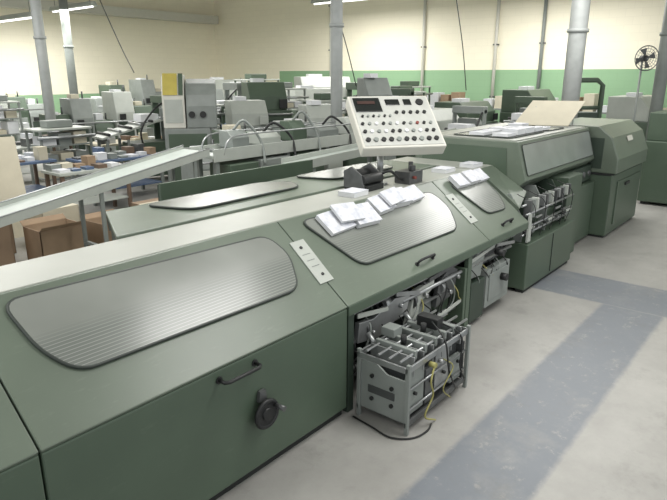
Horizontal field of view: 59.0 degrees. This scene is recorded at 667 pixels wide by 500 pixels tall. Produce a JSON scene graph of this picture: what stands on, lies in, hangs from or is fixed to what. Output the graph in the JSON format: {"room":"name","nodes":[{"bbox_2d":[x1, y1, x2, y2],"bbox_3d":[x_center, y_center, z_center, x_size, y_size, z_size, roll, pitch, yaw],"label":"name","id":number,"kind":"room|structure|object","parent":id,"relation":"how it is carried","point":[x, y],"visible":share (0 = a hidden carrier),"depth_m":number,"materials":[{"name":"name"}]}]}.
{"room":"print shop","nodes":[
{"label":"print shop","id":0,"kind":"room"},
{"bbox_2d":[0,0,216,112],"bbox_3d":[-11.988,-5.921,17.676,0.200,5.600,21.500,13,21,38],"label":"wall","id":1,"kind":"structure","parent":0,"point":[152,48],"depth_m":21.75,"materials":[{"name":"paint"}]},
{"bbox_2d":[0,0,218,23],"bbox_3d":[-11.584,-7.367,17.102,0.400,0.300,20.800,13,21,38],"label":"ceiling beam","id":2,"kind":"structure","parent":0,"point":[113,11],"depth_m":21.56,"materials":[{"name":"beige metal"}]},
{"bbox_2d":[14,150,666,499],"bbox_3d":[-2.492,-1.055,11.292,26.000,0.100,22.000,13,21,38],"label":"floor","id":3,"kind":"structure","parent":0,"point":[564,397],"depth_m":3.94,"materials":[{"name":"concrete"}]},
{"bbox_2d":[0,225,15,265],"bbox_3d":[-3.939,-0.126,6.621,0.594,0.776,0.460,15,22,40],"label":"carton","id":4,"kind":"object","parent":3,"relation":"on","point":[7,256],"visible":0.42,"depth_m":6.61,"materials":[{"name":"cardboard"}]},
{"bbox_2d":[0,136,25,237],"bbox_3d":[-4.662,-0.784,7.831,1.065,1.350,0.226,-13,21,-37],"label":"board panel","id":5,"kind":"object","parent":3,"relation":"on","point":[11,178],"visible":0.6,"depth_m":8.01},
{"bbox_2d":[0,95,26,154],"bbox_3d":[-8.075,-2.922,14.457,0.668,1.680,0.820,13,21,38],"label":"machine","id":6,"kind":"object","parent":3,"relation":"on","point":[8,127],"visible":0.84,"depth_m":14.36,"materials":[{"name":"grey paint"}]},
{"bbox_2d":[0,84,44,140],"bbox_3d":[-10.267,-3.986,17.378,0.919,2.060,3.400,13,21,38],"label":"press","id":7,"kind":"object","parent":3,"relation":"on","point":[30,114],"visible":0.48,"depth_m":17.93,"materials":[{"name":"green paint"}]},
{"bbox_2d":[20,158,56,193],"bbox_3d":[-5.571,-1.115,10.002,0.800,0.750,1.500,13,21,38],"label":"worktable","id":8,"kind":"object","parent":3,"relation":"on","point":[30,188],"visible":0.4,"depth_m":10.28,"materials":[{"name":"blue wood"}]},
{"bbox_2d":[25,184,45,193],"bbox_3d":[-5.571,-0.976,10.043,0.680,0.020,1.380,13,21,38],"label":"shelf","id":9,"kind":"object","parent":8,"relation":"attached to","point":[30,188],"depth_m":10.45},
{"bbox_2d":[32,146,47,159],"bbox_3d":[-5.043,-1.667,10.154,0.187,0.220,0.156,12,20,35],"label":"paper stack","id":10,"kind":"object","parent":8,"relation":"on","point":[40,152],"visible":0.96,"depth_m":10.10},
{"bbox_2d":[29,0,59,162],"bbox_3d":[-6.391,-4.498,12.880,0.352,5.600,0.352,13,21,38],"label":"steel column","id":11,"kind":"structure","parent":3,"relation":"on","point":[39,36],"depth_m":12.90,"materials":[{"name":"metal"}]},
{"bbox_2d":[16,145,76,177],"bbox_3d":[-6.442,-1.798,12.305,0.900,0.750,1.800,13,21,38],"label":"worktable","id":12,"kind":"object","parent":3,"relation":"on","point":[26,170],"visible":0.19,"depth_m":12.31,"materials":[{"name":"grey paint"}]},
{"bbox_2d":[21,166,43,174],"bbox_3d":[-6.442,-1.659,12.346,0.780,0.020,1.680,13,21,38],"label":"shelf","id":13,"kind":"object","parent":12,"relation":"attached to","point":[26,170],"depth_m":12.44,"materials":[{"name":"grey paint"}]},
{"bbox_2d":[20,213,83,259],"bbox_3d":[-3.291,-0.100,6.990,0.554,0.516,0.520,13,21,38],"label":"carton","id":14,"kind":"object","parent":3,"relation":"on","point":[52,234],"visible":0.56,"depth_m":6.86,"materials":[{"name":"cardboard"}]},
{"bbox_2d":[24,203,79,221],"bbox_3d":[-3.670,-0.324,7.723,0.450,0.528,0.502,11,20,32],"label":"carton","id":15,"kind":"object","parent":3,"relation":"on","point":[70,211],"visible":0.08,"depth_m":7.62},
{"bbox_2d":[23,119,95,184],"bbox_3d":[-5.241,-1.832,11.398,0.668,1.330,1.120,13,21,38],"label":"machine","id":16,"kind":"object","parent":3,"relation":"on","point":[71,135],"visible":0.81,"depth_m":11.20,"materials":[{"name":"grey paint"}]},
{"bbox_2d":[58,0,77,93],"bbox_3d":[-7.631,-5.725,17.015,0.384,5.600,0.384,13,21,38],"label":"steel column","id":17,"kind":"structure","parent":3,"relation":"on","point":[68,47],"depth_m":16.89,"materials":[{"name":"metal"}]},
{"bbox_2d":[41,163,132,206],"bbox_3d":[-3.878,-0.939,9.409,0.600,0.750,1.200,13,21,38],"label":"worktable","id":18,"kind":"object","parent":3,"relation":"on","point":[114,196],"visible":0.51,"depth_m":9.29,"materials":[{"name":"grey paint"}]},
{"bbox_2d":[45,163,60,171],"bbox_3d":[-4.280,-1.260,9.011,0.169,0.090,0.170,12,20,35],"label":"paper stack","id":19,"kind":"object","parent":18,"relation":"on","point":[48,167],"visible":0.89,"depth_m":8.96,"materials":[{"name":"white paper"}]},
{"bbox_2d":[81,155,95,165],"bbox_3d":[-3.936,-1.434,9.474,0.188,0.160,0.143,12,21,36],"label":"paper stack","id":20,"kind":"object","parent":18,"relation":"on","point":[88,159],"visible":0.89,"depth_m":9.41,"materials":[{"name":"paper"}]},
{"bbox_2d":[74,193,128,205],"bbox_3d":[-3.878,-0.800,9.450,0.480,0.020,1.080,13,21,38],"label":"shelf","id":21,"kind":"object","parent":18,"relation":"attached to","point":[110,196],"depth_m":9.52,"materials":[{"name":"grey paint"}]},
{"bbox_2d":[39,85,154,163],"bbox_3d":[-5.815,-3.126,14.740,2.600,1.910,0.919,-14,22,-40],"label":"press","id":22,"kind":"object","parent":3,"relation":"on","point":[119,108],"visible":0.48,"depth_m":14.57,"materials":[{"name":"green paint"}]},
{"bbox_2d":[85,209,113,245],"bbox_3d":[-2.833,-0.229,7.531,0.528,0.456,0.460,12,20,35],"label":"carton","id":23,"kind":"object","parent":3,"relation":"on","point":[94,227],"visible":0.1,"depth_m":7.38,"materials":[{"name":"cardboard"}]},
{"bbox_2d":[0,145,209,246],"bbox_3d":[-3.032,-0.241,6.104,0.538,1.291,4.083,13,21,38],"label":"conveyor","id":24,"kind":"object","parent":3,"relation":"on","point":[13,210],"visible":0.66,"depth_m":6.45,"materials":[{"name":"metal"}]},
{"bbox_2d":[84,139,130,162],"bbox_3d":[-4.616,-2.071,13.223,0.800,0.750,1.600,13,21,38],"label":"worktable","id":25,"kind":"object","parent":3,"relation":"on","point":[94,142],"visible":0.19,"depth_m":12.58,"materials":[{"name":"grey paint"}]},
{"bbox_2d":[66,152,164,205],"bbox_3d":[-3.905,-1.333,10.735,0.800,0.750,1.500,13,21,38],"label":"worktable","id":26,"kind":"object","parent":3,"relation":"on","point":[145,181],"visible":0.3,"depth_m":10.57,"materials":[{"name":"grey paint"}]},
{"bbox_2d":[93,152,106,159],"bbox_3d":[-4.024,-1.620,10.171,0.164,0.120,0.172,14,21,39],"label":"paper stack","id":27,"kind":"object","parent":26,"relation":"on","point":[98,155],"visible":0.96,"depth_m":10.12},
{"bbox_2d":[109,178,161,190],"bbox_3d":[-3.905,-1.194,10.776,0.680,0.020,1.380,13,21,38],"label":"shelf","id":28,"kind":"object","parent":26,"relation":"attached to","point":[145,181],"depth_m":10.93,"materials":[{"name":"metal"}]},
{"bbox_2d":[132,143,144,151],"bbox_3d":[-3.676,-1.926,11.133,0.185,0.160,0.144,13,21,37],"label":"paper stack","id":29,"kind":"object","parent":26,"relation":"on","point":[137,146],"visible":0.82,"depth_m":11.08,"materials":[{"name":"paper"}]},
{"bbox_2d":[89,75,161,135],"bbox_3d":[-6.824,-4.775,19.861,0.919,2.160,2.800,13,21,38],"label":"press","id":30,"kind":"object","parent":3,"relation":"on","point":[140,89],"visible":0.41,"depth_m":19.81,"materials":[{"name":"grey paint"}]},
{"bbox_2d":[92,95,167,176],"bbox_3d":[-4.021,-2.293,12.233,1.700,1.740,0.726,-13,21,-37],"label":"machine","id":31,"kind":"object","parent":3,"relation":"on","point":[142,120],"visible":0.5,"depth_m":12.13,"materials":[{"name":"green paint"}]},
{"bbox_2d":[131,198,157,205],"bbox_3d":[-2.423,-0.409,8.045,0.400,0.508,0.462,13,21,38],"label":"carton","id":32,"kind":"object","parent":3,"relation":"on","point":[154,199],"visible":0.18,"depth_m":7.93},
{"bbox_2d":[161,73,217,181],"bbox_3d":[-2.707,-2.247,11.304,0.970,2.180,0.750,-3,17,-10],"label":"tower","id":33,"kind":"object","parent":3,"relation":"on","point":[189,106],"visible":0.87,"depth_m":10.91,"materials":[{"name":"metal"}]},
{"bbox_2d":[211,104,224,132],"bbox_3d":[-2.841,-2.448,12.859,0.920,1.680,0.669,-11,20,-32],"label":"machine","id":34,"kind":"object","parent":3,"relation":"on","point":[218,105],"visible":0.08,"depth_m":12.70,"materials":[{"name":"green paint"}]},
{"bbox_2d":[211,83,241,128],"bbox_3d":[-2.789,-2.964,14.085,1.600,1.972,0.726,-13,21,-37],"label":"machine","id":35,"kind":"object","parent":3,"relation":"on","point":[226,86],"visible":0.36,"depth_m":13.94,"materials":[{"name":"grey paint"}]},
{"bbox_2d":[210,77,245,88],"bbox_3d":[-3.713,-4.924,20.505,1.600,2.080,0.984,-11,20,-32],"label":"machine","id":36,"kind":"object","parent":3,"relation":"on","point":[218,80],"visible":0.04,"depth_m":20.00,"materials":[{"name":"grey paint"}]},
{"bbox_2d":[215,78,241,122],"bbox_3d":[-3.305,-4.197,18.089,0.919,2.060,2.600,13,21,38],"label":"press","id":37,"kind":"object","parent":3,"relation":"on","point":[220,95],"visible":0.02,"depth_m":17.52,"materials":[{"name":"green paint"}]},
{"bbox_2d":[157,159,312,200],"bbox_3d":[-0.941,-0.264,6.340,0.080,1.200,2.100,13,21,38],"label":"panel","id":38,"kind":"object","parent":3,"relation":"on","point":[186,187],"visible":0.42,"depth_m":6.00,"materials":[{"name":"green paint"}]},
{"bbox_2d":[224,96,272,130],"bbox_3d":[-1.754,-2.304,12.287,0.900,1.730,0.784,-7,18,-21],"label":"machine","id":39,"kind":"object","parent":3,"relation":"on","point":[255,112],"visible":0.4,"depth_m":11.95,"materials":[{"name":"grey paint"}]},
{"bbox_2d":[225,100,267,125],"bbox_3d":[-1.802,-2.835,12.185,0.750,0.495,0.650,-7,18,-21],"label":"hood","id":40,"kind":"object","parent":39,"relation":"attached to","point":[235,110],"depth_m":11.95,"materials":[{"name":"grey paint"}]},
{"bbox_2d":[181,112,316,179],"bbox_3d":[-1.382,-1.563,10.159,2.300,1.520,0.919,-9,19,-29],"label":"press","id":41,"kind":"object","parent":3,"relation":"on","point":[187,169],"visible":0.1,"depth_m":9.78,"materials":[{"name":"grey paint"}]},
{"bbox_2d":[233,74,279,94],"bbox_3d":[-2.175,-3.990,17.178,0.668,2.180,1.320,13,21,38],"label":"machine","id":42,"kind":"object","parent":3,"relation":"on","point":[247,76],"visible":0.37,"depth_m":16.75,"materials":[{"name":"green paint"}]},
{"bbox_2d":[0,160,528,499],"bbox_3d":[-0.940,0.436,3.884,2.070,1.255,6.760,13,21,38],"label":"machine","id":43,"kind":"object","parent":3,"relation":"on","point":[179,355],"visible":0.86,"depth_m":3.16,"materials":[{"name":"green paint"}]},
{"bbox_2d":[315,210,356,235],"bbox_3d":[0.019,-0.202,4.155,0.164,0.141,0.277,12,20,35],"label":"bundle","id":44,"kind":"object","parent":43,"relation":"on","point":[328,220],"visible":0.79,"depth_m":4.10,"materials":[{"name":"paper"}]},
{"bbox_2d":[330,202,365,222],"bbox_3d":[0.103,-0.271,4.225,0.142,0.127,0.250,15,22,42],"label":"bundle","id":45,"kind":"object","parent":44,"relation":"on","point":[345,212],"visible":1,"depth_m":4.21,"materials":[{"name":"paper"}]},
{"bbox_2d":[338,187,368,197],"bbox_3d":[0.159,-0.462,4.755,0.164,0.040,0.204,12,20,35],"label":"bundle","id":46,"kind":"object","parent":43,"relation":"on","point":[352,192],"visible":1,"depth_m":4.70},
{"bbox_2d":[354,202,381,227],"bbox_3d":[0.216,-0.260,4.361,0.173,0.153,0.267,14,22,40],"label":"bundle","id":47,"kind":"object","parent":43,"relation":"on","point":[372,217],"visible":0.75,"depth_m":4.37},
{"bbox_2d":[365,194,396,214],"bbox_3d":[0.367,-0.355,4.580,0.152,0.139,0.237,12,20,35],"label":"bundle","id":48,"kind":"object","parent":43,"relation":"on","point":[377,202],"visible":0.79,"depth_m":4.53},
{"bbox_2d":[344,161,422,191],"bbox_3d":[0.451,-0.663,5.152,0.796,0.197,0.285,-13,21,-38],"label":"control device","id":49,"kind":"object","parent":43,"relation":"on","point":[368,176],"depth_m":5.01,"materials":[{"name":"black plastic"}]},
{"bbox_2d":[345,96,445,184],"bbox_3d":[0.533,-0.954,5.167,0.750,0.748,0.536,-5,17,-15],"label":"control console","id":50,"kind":"object","parent":43,"relation":"on","point":[382,126],"visible":0.98,"depth_m":5.04,"materials":[{"name":"metal"}]},
{"bbox_2d":[395,187,412,207],"bbox_3d":[0.520,-0.424,4.767,0.158,0.143,0.226,14,21,39],"label":"bundle","id":51,"kind":"object","parent":43,"relation":"on","point":[401,190],"visible":0.5,"depth_m":4.79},
{"bbox_2d":[379,187,406,205],"bbox_3d":[0.467,-0.423,4.650,0.127,0.113,0.228,12,20,34],"label":"bundle","id":52,"kind":"object","parent":51,"relation":"on","point":[392,196],"visible":1,"depth_m":4.63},
{"bbox_2d":[403,184,424,202],"bbox_3d":[0.663,-0.472,4.953,0.135,0.121,0.217,12,20,35],"label":"bundle","id":53,"kind":"object","parent":43,"relation":"on","point":[413,191],"visible":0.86,"depth_m":4.95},
{"bbox_2d":[431,166,455,173],"bbox_3d":[1.102,-0.805,5.911,0.164,0.040,0.204,12,21,36],"label":"bundle","id":54,"kind":"object","parent":43,"relation":"on","point":[440,169],"visible":1,"depth_m":5.85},
{"bbox_2d":[448,173,469,188],"bbox_3d":[1.180,-0.651,5.551,0.138,0.120,0.195,14,21,38],"label":"bundle","id":55,"kind":"object","parent":43,"relation":"on","point":[457,180],"visible":1,"depth_m":5.51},
{"bbox_2d":[461,169,480,184],"bbox_3d":[1.322,-0.703,5.711,0.144,0.125,0.194,13,21,38],"label":"bundle","id":56,"kind":"object","parent":43,"relation":"on","point":[470,176],"visible":0.96,"depth_m":5.68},
{"bbox_2d":[460,161,482,167],"bbox_3d":[1.458,-0.906,6.250,0.164,0.040,0.204,14,22,40],"label":"bundle","id":57,"kind":"object","parent":43,"relation":"on","point":[469,164],"visible":1,"depth_m":6.20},
{"bbox_2d":[472,168,489,182],"bbox_3d":[1.452,-0.744,5.871,0.135,0.116,0.195,13,21,37],"label":"bundle","id":58,"kind":"object","parent":43,"relation":"on","point":[483,176],"visible":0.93,"depth_m":5.86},
{"bbox_2d":[241,78,293,125],"bbox_3d":[-1.517,-2.822,13.417,1.000,2.080,0.884,-7,18,-21],"label":"machine","id":59,"kind":"object","parent":3,"relation":"on","point":[274,95],"visible":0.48,"depth_m":13.03,"materials":[{"name":"green paint"}]},
{"bbox_2d":[241,82,286,109],"bbox_3d":[-1.565,-3.470,13.280,0.850,0.600,0.750,-7,18,-21],"label":"hood","id":60,"kind":"object","parent":59,"relation":"attached to","point":[271,92],"depth_m":13.01,"materials":[{"name":"green paint"}]},
{"bbox_2d":[189,110,376,176],"bbox_3d":[-0.408,-1.287,8.992,0.577,1.654,3.870,13,21,38],"label":"conveyor","id":61,"kind":"object","parent":3,"relation":"on","point":[236,150],"visible":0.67,"depth_m":8.22,"materials":[{"name":"metal"}]},
{"bbox_2d":[284,82,308,109],"bbox_3d":[-1.227,-3.192,14.843,0.668,1.980,1.120,13,21,38],"label":"machine","id":62,"kind":"object","parent":3,"relation":"on","point":[288,85],"visible":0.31,"depth_m":14.66,"materials":[{"name":"grey paint"}]},
{"bbox_2d":[298,100,330,147],"bbox_3d":[-0.229,-2.090,11.653,0.800,1.680,0.684,-8,19,-26],"label":"machine","id":63,"kind":"object","parent":3,"relation":"on","point":[317,112],"visible":0.17,"depth_m":11.34,"materials":[{"name":"grey paint"}]},
{"bbox_2d":[298,104,330,123],"bbox_3d":[-0.282,-2.602,11.551,0.650,0.480,0.550,-8,19,-26],"label":"hood","id":64,"kind":"object","parent":63,"relation":"attached to","point":[317,113],"depth_m":11.34,"materials":[{"name":"grey paint"}]},
{"bbox_2d":[286,85,346,118],"bbox_3d":[-0.500,-3.522,16.131,1.600,1.880,0.984,-11,20,-32],"label":"machine","id":65,"kind":"object","parent":3,"relation":"on","point":[310,90],"visible":0.15,"depth_m":15.58,"materials":[{"name":"green paint"}]},
{"bbox_2d":[286,88,342,110],"bbox_3d":[-0.558,-4.100,16.003,1.450,0.540,0.850,-11,20,-32],"label":"hood","id":66,"kind":"object","parent":65,"relation":"attached to","point":[310,92],"depth_m":15.56,"materials":[{"name":"grey paint"}]},
{"bbox_2d":[294,74,349,99],"bbox_3d":[-0.293,-4.499,18.896,1.800,2.180,0.984,-7,18,-21],"label":"machine","id":67,"kind":"object","parent":3,"relation":"on","point":[316,80],"visible":0.21,"depth_m":18.39,"materials":[{"name":"green paint"}]},
{"bbox_2d":[302,93,347,116],"bbox_3d":[-0.146,-2.509,12.889,0.920,1.780,0.669,-11,20,-32],"label":"machine","id":68,"kind":"object","parent":3,"relation":"on","point":[324,97],"visible":0.24,"depth_m":12.58,"materials":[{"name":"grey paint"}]},
{"bbox_2d":[329,0,343,124],"bbox_3d":[0.051,-3.556,9.702,0.320,5.600,0.320,13,21,38],"label":"steel column","id":69,"kind":"structure","parent":3,"relation":"on","point":[336,25],"depth_m":9.73,"materials":[{"name":"metal"}]},
{"bbox_2d":[342,82,356,115],"bbox_3d":[0.167,-3.045,14.358,1.800,1.972,0.726,-13,21,-37],"label":"machine","id":70,"kind":"object","parent":3,"relation":"on","point":[350,86],"visible":0.11,"depth_m":14.53,"materials":[{"name":"green paint"}]},
{"bbox_2d":[281,128,455,171],"bbox_3d":[0.721,-1.092,8.992,0.390,1.280,3.900,13,21,38],"label":"conveyor","id":71,"kind":"object","parent":3,"relation":"on","point":[341,153],"visible":0.06,"depth_m":7.91,"materials":[{"name":"metal"}]},
{"bbox_2d":[357,73,395,159],"bbox_3d":[0.858,-2.370,11.717,0.700,2.180,0.584,-8,19,-26],"label":"machine","id":72,"kind":"object","parent":3,"relation":"on","point":[370,84],"visible":0.16,"depth_m":11.41,"materials":[{"name":"grey paint"}]},
{"bbox_2d":[357,78,391,96],"bbox_3d":[0.805,-3.050,11.565,0.550,0.630,0.450,-8,19,-26],"label":"hood","id":73,"kind":"object","parent":72,"relation":"attached to","point":[365,86],"depth_m":11.41,"materials":[{"name":"grey paint"}]},
{"bbox_2d":[352,415,431,439],"bbox_3d":[0.360,1.129,3.726,0.515,0.012,0.208,3,17,10],"label":"hose","id":74,"kind":"object","parent":3,"relation":"on","point":[353,416],"visible":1,"depth_m":3.68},
{"bbox_2d":[391,88,413,95],"bbox_3d":[1.200,-2.675,13.315,0.726,1.856,1.600,13,21,38],"label":"machine","id":75,"kind":"object","parent":3,"relation":"on","point":[395,91],"visible":0.12,"depth_m":13.33,"materials":[{"name":"green paint"}]},
{"bbox_2d":[390,81,432,103],"bbox_3d":[2.280,-3.955,17.414,0.668,1.980,1.320,13,21,38],"label":"machine","id":76,"kind":"object","parent":3,"relation":"on","point":[415,84],"visible":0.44,"depth_m":17.06,"materials":[{"name":"green paint"}]},
{"bbox_2d":[356,309,470,435],"bbox_3d":[0.579,0.751,4.010,0.499,0.580,0.860,13,21,38],"label":"attachment","id":77,"kind":"object","parent":3,"relation":"on","point":[417,363],"visible":1,"depth_m":3.80,"materials":[{"name":"metal"}]},
{"bbox_2d":[353,319,444,376],"bbox_3d":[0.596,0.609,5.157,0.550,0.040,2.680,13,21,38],"label":"tray","id":78,"kind":"object","parent":77,"relation":"on","point":[369,352],"depth_m":4.35,"materials":[{"name":"metal"}]},
{"bbox_2d":[367,377,459,423],"bbox_3d":[0.561,0.984,4.068,0.320,0.040,0.700,13,21,38],"label":"tray","id":79,"kind":"object","parent":77,"relation":"on","point":[437,393],"depth_m":3.98,"materials":[{"name":"metal"}]},
{"bbox_2d":[396,106,458,158],"bbox_3d":[2.127,-2.338,12.752,0.884,1.530,1.500,13,21,38],"label":"press","id":80,"kind":"object","parent":3,"relation":"on","point":[443,116],"visible":0.04,"depth_m":12.46,"materials":[{"name":"green paint"}]},
{"bbox_2d":[432,108,458,129],"bbox_3d":[2.060,-2.793,12.642,0.750,0.435,1.350,13,21,38],"label":"hood","id":81,"kind":"object","parent":80,"relation":"attached to","point":[443,116],"depth_m":12.49,"materials":[{"name":"grey paint"}]},
{"bbox_2d":[444,105,487,129],"bbox_3d":[2.389,-1.962,11.422,0.726,1.566,1.500,13,21,38],"label":"machine","id":82,"kind":"object","parent":3,"relation":"on","point":[463,122],"visible":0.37,"depth_m":11.49,"materials":[{"name":"grey paint"}]},
{"bbox_2d":[434,98,500,124],"bbox_3d":[3.195,-2.799,14.131,0.984,1.630,1.600,13,21,38],"label":"press","id":83,"kind":"object","parent":3,"relation":"on","point":[491,118],"visible":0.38,"depth_m":13.66,"materials":[{"name":"green paint"}]},
{"bbox_2d":[390,123,594,292],"bbox_3d":[2.156,-0.723,7.347,1.706,1.507,2.730,13,21,38],"label":"machine","id":84,"kind":"object","parent":3,"relation":"on","point":[545,175],"visible":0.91,"depth_m":6.49,"materials":[{"name":"green paint"}]},
{"bbox_2d":[469,130,491,134],"bbox_3d":[1.664,-1.324,6.665,0.184,0.030,0.224,13,21,37],"label":"bundle","id":85,"kind":"object","parent":84,"relation":"on","point":[477,132],"visible":0.96,"depth_m":6.61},
{"bbox_2d":[492,132,515,136],"bbox_3d":[1.880,-1.273,6.495,0.184,0.030,0.224,13,21,38],"label":"bundle","id":86,"kind":"object","parent":84,"relation":"on","point":[501,134],"visible":1,"depth_m":6.43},
{"bbox_2d":[415,123,593,187],"bbox_3d":[2.227,-1.228,7.407,1.358,0.542,2.330,13,21,38],"label":"hood","id":87,"kind":"object","parent":84,"relation":"attached to","point":[543,157],"depth_m":6.60,"materials":[{"name":"paint"}]},
{"bbox_2d":[502,128,525,134],"bbox_3d":[2.046,-1.345,6.683,0.184,0.060,0.224,13,21,38],"label":"bundle","id":88,"kind":"object","parent":84,"relation":"on","point":[518,131],"visible":0.89,"depth_m":6.62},
{"bbox_2d":[516,100,584,125],"bbox_3d":[2.918,-1.847,7.957,0.630,0.305,0.864,13,21,38],"label":"flap","id":89,"kind":"object","parent":84,"relation":"on","point":[538,113],"visible":0.97,"depth_m":7.94,"materials":[{"name":"metal"}]},
{"bbox_2d":[434,106,605,119],"bbox_3d":[4.901,-3.465,17.062,9.500,1.240,0.600,13,21,38],"label":"shelf","id":90,"kind":"object","parent":3,"relation":"on","point":[434,106],"visible":0.04,"depth_m":15.34,"materials":[{"name":"grey paint"}]},
{"bbox_2d":[430,92,444,105],"bbox_3d":[3.203,-4.647,18.172,0.264,0.393,0.404,13,21,38],"label":"paper stack","id":91,"kind":"object","parent":90,"relation":"on","point":[436,97],"visible":0.75,"depth_m":18.04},
{"bbox_2d":[451,92,465,100],"bbox_3d":[3.744,-4.531,17.741,0.264,0.416,0.404,13,21,38],"label":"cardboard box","id":92,"kind":"object","parent":90,"relation":"on","point":[453,94],"visible":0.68,"depth_m":17.58,"materials":[{"name":"cardboard"}]},
{"bbox_2d":[582,93,598,111],"bbox_3d":[6.714,-3.848,15.390,0.264,0.444,0.404,13,21,38],"label":"paper stack","id":93,"kind":"object","parent":90,"relation":"on","point":[591,99],"visible":0.86,"depth_m":15.24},
{"bbox_2d":[503,96,547,122],"bbox_3d":[4.133,-2.530,13.133,0.726,1.682,1.700,13,21,38],"label":"machine","id":94,"kind":"object","parent":3,"relation":"on","point":[518,99],"visible":0.22,"depth_m":13.27,"materials":[{"name":"green paint"}]},
{"bbox_2d":[499,86,555,122],"bbox_3d":[5.071,-3.253,15.222,0.984,1.880,1.600,13,21,38],"label":"machine","id":95,"kind":"object","parent":3,"relation":"on","point":[508,95],"visible":0.17,"depth_m":14.69,"materials":[{"name":"green paint"}]},
{"bbox_2d":[501,89,555,111],"bbox_3d":[5.003,-3.825,15.076,0.850,0.540,1.450,13,21,38],"label":"hood","id":96,"kind":"object","parent":95,"relation":"attached to","point":[508,95],"depth_m":14.68,"materials":[{"name":"green paint"}]},
{"bbox_2d":[561,0,590,117],"bbox_3d":[4.488,-3.901,10.867,0.512,5.600,0.512,13,21,38],"label":"steel column","id":97,"kind":"structure","parent":3,"relation":"on","point":[578,29],"depth_m":10.82,"materials":[{"name":"metal"}]},
{"bbox_2d":[577,78,604,117],"bbox_3d":[5.119,-2.499,12.295,1.000,2.100,0.095,-5,17,-15],"label":"frame","id":98,"kind":"object","parent":3,"relation":"on","point":[598,114],"visible":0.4,"depth_m":12.19,"materials":[{"name":"paint"}]},
{"bbox_2d":[569,117,647,237],"bbox_3d":[3.842,-1.134,8.748,1.050,1.500,1.632,13,21,38],"label":"machine","id":99,"kind":"object","parent":3,"relation":"on","point":[619,146],"visible":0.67,"depth_m":8.11,"materials":[{"name":"green paint"}]},
{"bbox_2d":[606,92,651,136],"bbox_3d":[6.823,-2.647,13.355,0.984,1.780,1.400,13,21,38],"label":"tall cabinet","id":100,"kind":"object","parent":3,"relation":"on","point":[621,106],"visible":0.23,"depth_m":12.77,"materials":[{"name":"metal"}]},
{"bbox_2d":[606,95,651,121],"bbox_3d":[6.755,-3.186,13.219,0.850,0.510,1.250,13,21,38],"label":"hood","id":101,"kind":"object","parent":100,"relation":"attached to","point":[621,106],"depth_m":12.78,"materials":[{"name":"grey paint"}]},
{"bbox_2d":[633,45,658,121],"bbox_3d":[6.056,-2.664,11.797,0.480,2.700,0.184,0,17,0],"label":"fan","id":102,"kind":"object","parent":3,"relation":"on","point":[643,58],"visible":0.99,"depth_m":11.44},
{"bbox_2d":[634,45,658,70],"bbox_3d":[6.056,-3.705,11.402,0.480,0.480,0.019,0,17,0],"label":"grille","id":103,"kind":"object","parent":102,"relation":"attached to","point":[643,58],"depth_m":11.42,"materials":[{"name":"metal"}]},
{"bbox_2d":[637,110,666,203],"bbox_3d":[6.008,-1.623,10.168,0.984,1.630,1.100,13,21,38],"label":"tall cabinet","id":104,"kind":"object","parent":3,"relation":"on","point":[653,178],"visible":0.97,"depth_m":9.96,"materials":[{"name":"metal"}]},
{"bbox_2d":[647,110,666,141],"bbox_3d":[5.941,-2.112,10.047,0.850,0.465,0.950,13,21,38],"label":"hood","id":105,"kind":"object","parent":104,"relation":"attached to","point":[657,128],"depth_m":9.87,"materials":[{"name":"green paint"}]},
{"bbox_2d":[640,0,666,175],"bbox_3d":[6.630,-4.162,11.746,0.384,5.600,0.384,13,21,38],"label":"steel column","id":106,"kind":"structure","parent":3,"relation":"on","point":[660,78],"depth_m":11.86,"materials":[{"name":"metal"}]},
{"bbox_2d":[213,0,666,121],"bbox_3d":[4.250,-6.113,18.323,26.000,5.600,0.200,13,21,38],"label":"wall","id":107,"kind":"structure","parent":0,"point":[284,40],"depth_m":18.65,"materials":[{"name":"paint"}]},
{"bbox_2d":[328,3,330,76],"bbox_3d":[-0.092,-7.313,21.492,0.160,4.900,0.110,13,21,38],"label":"pipe","id":108,"kind":"object","parent":107,"relation":"attached to","point":[329,5],"visible":0.27,"depth_m":21.30,"materials":[{"name":"beige plastic"}]},
{"bbox_2d":[420,0,426,90],"bbox_3d":[2.917,-6.608,19.113,0.160,4.900,0.110,13,21,38],"label":"pipe","id":109,"kind":"object","parent":107,"relation":"attached to","point":[423,46],"visible":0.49,"depth_m":19.06,"materials":[{"name":"beige metal"}]},
{"bbox_2d":[489,0,500,97],"bbox_3d":[4.846,-6.156,17.589,0.160,4.900,0.110,13,21,38],"label":"pipe","id":110,"kind":"object","parent":107,"relation":"attached to","point":[495,44],"visible":0.74,"depth_m":17.59,"materials":[{"name":"beige metal"}]},
{"bbox_2d":[536,0,547,88],"bbox_3d":[5.926,-5.903,16.735,0.160,4.900,0.110,13,21,38],"label":"pipe","id":111,"kind":"object","parent":107,"relation":"attached to","point":[542,42],"visible":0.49,"depth_m":16.71,"materials":[{"name":"metal"}]},
{"bbox_3d":[-2.492,-6.567,9.657,26.000,0.200,22.000,13,21,38],"label":"ceiling","id":112,"kind":"structure","parent":0,"visible":0},
{"bbox_2d":[0,0,31,22],"bbox_3d":[-8.683,-7.203,15.738,2.400,2.040,0.240,13,21,38],"label":"fluorescent fixture","id":113,"kind":"object","parent":112,"relation":"hanging from","point":[26,15],"visible":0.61,"depth_m":15.75,"materials":[{"name":"grey paint"}]},
{"bbox_2d":[49,0,96,12],"bbox_3d":[-7.601,-7.768,16.939,2.400,1.640,0.240,13,21,38],"label":"fluorescent fixture","id":114,"kind":"object","parent":112,"relation":"hanging from","point":[89,4],"visible":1,"depth_m":16.84,"materials":[{"name":"grey paint"}]},
{"bbox_2d":[311,0,359,4],"bbox_3d":[0.282,-8.127,17.624,2.400,1.340,0.240,13,21,38],"label":"fluorescent fixture","id":115,"kind":"object","parent":112,"relation":"hanging from","point":[315,2],"visible":0.67,"depth_m":18.21,"materials":[{"name":"grey paint"}]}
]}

